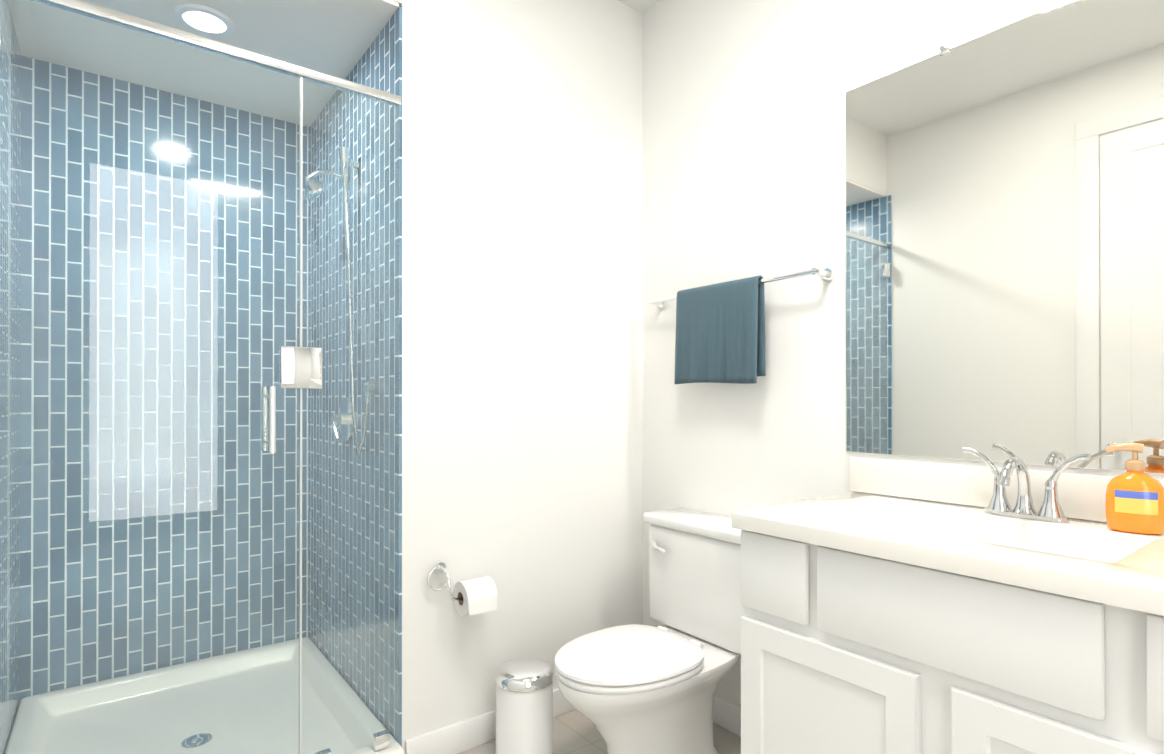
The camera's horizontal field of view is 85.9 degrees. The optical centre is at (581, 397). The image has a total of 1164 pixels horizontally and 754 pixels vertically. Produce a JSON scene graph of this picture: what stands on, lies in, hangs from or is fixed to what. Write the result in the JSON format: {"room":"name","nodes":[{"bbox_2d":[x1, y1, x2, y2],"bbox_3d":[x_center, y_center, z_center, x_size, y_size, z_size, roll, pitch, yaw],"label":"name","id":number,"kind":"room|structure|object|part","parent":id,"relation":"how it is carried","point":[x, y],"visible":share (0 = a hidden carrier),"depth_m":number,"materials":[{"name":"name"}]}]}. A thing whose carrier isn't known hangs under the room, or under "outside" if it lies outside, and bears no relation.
{"room":"bathroom","nodes":[
{"label":"bathroom","id":0,"kind":"room"},
{"bbox_2d":[400,0,642,750],"bbox_3d":[-0.472,-0.258,2.850,1.210,2.880,1.280,0,0,-37],"label":"wall","id":1,"kind":"structure","parent":0,"point":[522,304],"depth_m":2.23,"materials":[{"name":"white paint"}]},
{"bbox_2d":[309,6,401,746],"bbox_3d":[-0.904,-0.027,2.409,0.010,2.415,1.100,0,0,-37],"label":"wall tile","id":2,"kind":"structure","parent":1,"relation":"attached to","point":[378,65],"depth_m":2.25,"materials":[{"name":"blue tile"}]},
{"bbox_2d":[303,170,340,199],"bbox_3d":[-0.961,-0.800,2.343,0.160,0.139,0.104,0,0,-37],"label":"shower head","id":3,"kind":"object","parent":2,"relation":"attached to","point":[314,188],"depth_m":2.30},
{"bbox_3d":[-0.962,-0.828,2.342,0.148,0.061,0.018,0,0,-37],"label":"arm","id":4,"kind":"part","parent":3,"relation":"part of"},
{"bbox_2d":[331,397,353,440],"bbox_3d":[-0.922,0.081,2.370,0.063,0.170,0.170,0,0,-37],"label":"shower valve","id":5,"kind":"object","parent":2,"relation":"attached to","point":[345,434],"depth_m":2.36,"materials":[{"name":"silver metal"}]},
{"bbox_3d":[-0.916,0.115,2.329,0.022,0.081,0.085,0,0,-37],"label":"lever","id":6,"kind":"part","parent":5,"relation":"part of","materials":[{"name":"silver metal"}]},
{"bbox_2d":[339,147,376,456],"bbox_3d":[-0.792,-0.347,2.195,0.070,1.107,0.218,0,0,-37],"label":"shower","id":7,"kind":"object","parent":2,"relation":"attached to","point":[346,151],"depth_m":2.25,"materials":[{"name":"silver metal"}]},
{"bbox_2d":[427,560,496,615],"bbox_3d":[-0.389,0.617,2.031,0.212,0.173,0.121,0,0,-37],"label":"toilet paper holder","id":8,"kind":"object","parent":1,"relation":"attached to","point":[470,597],"visible":0.96,"depth_m":2.02,"materials":[{"name":"white paper"}]},
{"bbox_3d":[-0.378,0.603,2.055,0.166,0.107,0.076,0,0,-37],"label":"holder arm","id":9,"kind":"part","parent":8,"relation":"part of"},
{"bbox_2d":[405,688,574,753],"bbox_3d":[-0.149,1.131,2.279,1.020,0.100,0.014,0,0,-37],"label":"baseboard","id":10,"kind":"structure","parent":1,"relation":"attached to","point":[466,734],"depth_m":2.08,"materials":[{"name":"white wood"}]},
{"bbox_2d":[458,710,740,753],"bbox_3d":[0.012,1.228,1.230,2.390,0.100,4.440,0,0,-37],"label":"floor","id":11,"kind":"structure","parent":0,"point":[575,732],"depth_m":2.16,"materials":[{"name":"beige tile"}]},
{"bbox_2d":[5,637,404,753],"bbox_3d":[-1.279,1.127,2.080,0.978,0.105,1.164,0,0,-37],"label":"shower pan","id":12,"kind":"object","parent":11,"relation":"on","point":[394,748],"depth_m":2.25,"materials":[{"name":"white ceramic"}]},
{"bbox_2d":[0,0,400,753],"bbox_3d":[-0.960,0.065,1.663,0.976,2.014,0.118,0,0,-37],"label":"shower door","id":13,"kind":"structure","parent":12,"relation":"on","point":[300,368],"depth_m":1.65,"materials":[{"name":"clear glass"}]},
{"bbox_3d":[-0.898,0.059,1.772,0.018,0.180,0.018,0,0,-37],"label":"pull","id":14,"kind":"part","parent":13,"relation":"part of","materials":[{"name":"silver metal"}]},
{"bbox_3d":[-0.838,0.059,1.692,0.018,0.180,0.018,0,0,-37],"label":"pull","id":15,"kind":"part","parent":13,"relation":"part of","materials":[{"name":"silver metal"}]},
{"bbox_2d":[495,657,553,753],"bbox_3d":[-0.189,1.026,2.046,0.197,0.307,0.200,0,0,-37],"label":"trash can","id":16,"kind":"object","parent":11,"relation":"on","point":[524,705],"visible":0.98,"depth_m":1.98,"materials":[{"name":"white metal"}]},
{"bbox_3d":[-0.189,0.896,2.051,0.192,0.046,0.192,0,0,-37],"label":"lid","id":17,"kind":"part","parent":16,"relation":"part of","materials":[{"name":"silver metal"}]},
{"bbox_2d":[554,507,742,753],"bbox_3d":[0.244,0.799,1.984,0.743,0.762,0.514,0,0,-37],"label":"toilet","id":18,"kind":"object","parent":11,"relation":"on","point":[635,689],"visible":0.94,"depth_m":1.95,"materials":[{"name":"white ceramic"}]},
{"bbox_3d":[0.129,0.776,1.897,0.454,0.024,0.384,0,0,-37],"label":"lid","id":19,"kind":"part","parent":18,"relation":"part of","materials":[{"name":"white plastic"}]},
{"bbox_3d":[0.129,0.800,1.897,0.450,0.021,0.380,0,0,-37],"label":"seat","id":20,"kind":"part","parent":18,"relation":"part of","materials":[{"name":"white plastic"}]},
{"bbox_3d":[0.274,0.532,2.203,0.022,0.027,0.073,0,0,-37],"label":"lever arm","id":21,"kind":"part","parent":18,"relation":"part of"},
{"bbox_3d":[0.457,0.438,2.147,0.207,0.039,0.514,0,0,-37],"label":"tank lid","id":22,"kind":"part","parent":18,"relation":"part of","materials":[{"name":"white ceramic"}]},
{"bbox_3d":[0.462,0.634,2.150,0.195,0.352,0.490,0,0,-37],"label":"tank","id":23,"kind":"part","parent":18,"relation":"part of","materials":[{"name":"white ceramic"}]},
{"bbox_2d":[732,447,1163,753],"bbox_3d":[0.873,0.648,1.311,0.557,1.059,0.956,0,0,-37],"label":"bathroom vanity","id":24,"kind":"object","parent":11,"relation":"on","point":[900,607],"visible":1,"depth_m":1.24,"materials":[{"name":"white paint"}]},
{"bbox_3d":[0.447,0.415,1.462,0.018,0.183,0.180,0,0,-37],"label":"drawer","id":25,"kind":"part","parent":24,"relation":"part of","materials":[{"name":"white paint"}]},
{"bbox_3d":[0.520,0.793,1.366,0.018,0.520,0.420,0,0,-37],"label":"door","id":26,"kind":"part","parent":24,"relation":"part of","materials":[{"name":"white paint"}]},
{"bbox_2d":[732,491,1163,615],"bbox_3d":[0.873,0.340,1.312,0.557,0.130,0.956,0,0,-37],"label":"countertop","id":27,"kind":"structure","parent":24,"relation":"on","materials":[{"name":"white stone"}]},
{"bbox_2d":[963,447,1090,522],"bbox_3d":[0.979,0.197,1.411,0.158,0.155,0.248,0,0,-37],"label":"faucet","id":28,"kind":"object","parent":27,"relation":"on","point":[999,510],"depth_m":1.43,"materials":[{"name":"silver metal"}]},
{"bbox_2d":[1105,442,1163,534],"bbox_3d":[1.131,0.182,1.280,0.095,0.182,0.056,0,0,38],"label":"soap bottle","id":29,"kind":"object","parent":27,"relation":"on","point":[1134,498],"visible":1,"depth_m":1.26,"materials":[{"name":"orange plastic"}]},
{"bbox_3d":[1.132,0.116,1.279,0.010,0.022,0.010,0,0,38],"label":"stem","id":30,"kind":"part","parent":29,"relation":"part of","materials":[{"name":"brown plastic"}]},
{"bbox_3d":[0.667,0.414,1.173,0.018,0.183,0.492,0,0,-37],"label":"drawer","id":31,"kind":"part","parent":24,"relation":"part of","materials":[{"name":"white paint"}]},
{"bbox_3d":[0.809,0.792,0.985,0.018,0.520,0.420,0,0,-37],"label":"door","id":32,"kind":"part","parent":24,"relation":"part of","materials":[{"name":"white paint"}]},
{"bbox_3d":[0.904,0.413,0.861,0.018,0.183,0.190,0,0,-37],"label":"drawer","id":33,"kind":"part","parent":24,"relation":"part of","materials":[{"name":"white paint"}]},
{"bbox_2d":[617,0,660,12],"bbox_3d":[0.398,-1.654,0.729,2.390,0.100,3.161,0,0,-37],"label":"ceiling","id":34,"kind":"structure","parent":0,"point":[642,6],"depth_m":2.53,"materials":[{"name":"white paint"}]},
{"bbox_2d":[643,0,1163,706],"bbox_3d":[1.279,-0.212,1.393,0.180,2.780,3.161,0,0,-37],"label":"wall","id":35,"kind":"structure","parent":0,"point":[743,138],"depth_m":2.13,"materials":[{"name":"white paint"}]},
{"bbox_2d":[713,694,740,736],"bbox_3d":[0.532,1.130,2.212,0.014,0.100,0.916,0,0,-37],"label":"baseboard","id":36,"kind":"structure","parent":35,"relation":"attached to","point":[727,714],"depth_m":2.22,"materials":[{"name":"white wood"}]},
{"bbox_2d":[646,267,834,383],"bbox_3d":[0.497,-0.224,2.179,0.114,0.355,0.764,0,0,-37],"label":"towel rail","id":37,"kind":"object","parent":35,"relation":"attached to","point":[720,332],"visible":1,"depth_m":2.14,"materials":[{"name":"blue fabric"}]},
{"bbox_3d":[0.293,-0.379,2.477,0.080,0.020,0.020,0,0,-37],"label":"post","id":38,"kind":"part","parent":37,"relation":"part of","materials":[{"name":"silver metal"}]},
{"bbox_2d":[674,275,765,383],"bbox_3d":[0.473,-0.223,2.180,0.077,0.353,0.360,0,0,-37],"label":"towel","id":39,"kind":"object","parent":37,"relation":"hanging from","point":[720,327],"depth_m":2.14,"materials":[{"name":"blue fabric"}]},
{"bbox_3d":[0.728,-0.381,1.903,0.080,0.020,0.020,0,0,-37],"label":"post","id":40,"kind":"part","parent":37,"relation":"part of","materials":[{"name":"silver metal"}]},
{"bbox_2d":[846,0,1163,473],"bbox_3d":[1.103,-0.387,1.466,0.012,1.095,1.030,0,0,-37],"label":"mirror","id":41,"kind":"object","parent":35,"relation":"attached to","point":[1004,243],"visible":1,"depth_m":1.52,"materials":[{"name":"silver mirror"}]},
{"bbox_2d":[850,457,1163,522],"bbox_3d":[1.087,0.224,1.475,0.019,0.102,0.956,0,0,-37],"label":"backsplash","id":42,"kind":"structure","parent":35,"relation":"attached to","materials":[{"name":"white stone"}]},
{"bbox_3d":[-1.425,-1.473,2.132,1.180,0.453,1.280,0,0,-37],"label":"shower","id":43,"kind":"object","parent":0,"visible":0},
{"bbox_2d":[8,0,398,126],"bbox_3d":[-1.300,-1.241,2.115,0.980,0.012,1.096,0,0,-37],"label":"shower ceiling","id":44,"kind":"structure","parent":43,"relation":"attached to","point":[335,38],"depth_m":2.18,"materials":[{"name":"white paint"}]},
{"bbox_2d":[174,3,234,37],"bbox_3d":[-1.230,-1.229,2.040,0.170,0.011,0.170,0,0,-37],"label":"recessed light","id":45,"kind":"object","parent":44,"relation":"in","point":[203,20],"visible":0.98,"depth_m":2.03,"materials":[{"name":"white plastic"}]},
{"bbox_3d":[-0.868,-0.214,0.567,0.180,2.780,4.440,0,0,-37],"label":"wall","id":46,"kind":"structure","parent":0,"visible":0},
{"bbox_2d":[0,0,21,753],"bbox_3d":[-1.684,-0.028,1.799,0.010,2.415,1.130,0,0,-37],"label":"wall tile","id":47,"kind":"structure","parent":46,"relation":"attached to","point":[9,244],"depth_m":2.00,"materials":[{"name":"blue tile"}]},
{"bbox_3d":[-1.688,-0.026,2.624,1.000,2.415,0.170,0,0,-37],"label":"wall","id":48,"kind":"structure","parent":0,"visible":0},
{"bbox_2d":[20,56,309,699],"bbox_3d":[-1.634,-0.026,2.552,0.980,2.415,0.010,0,0,-37],"label":"wall tile","id":49,"kind":"structure","parent":48,"relation":"attached to","point":[213,291],"depth_m":2.49,"materials":[{"name":"blue tile"}]}
]}

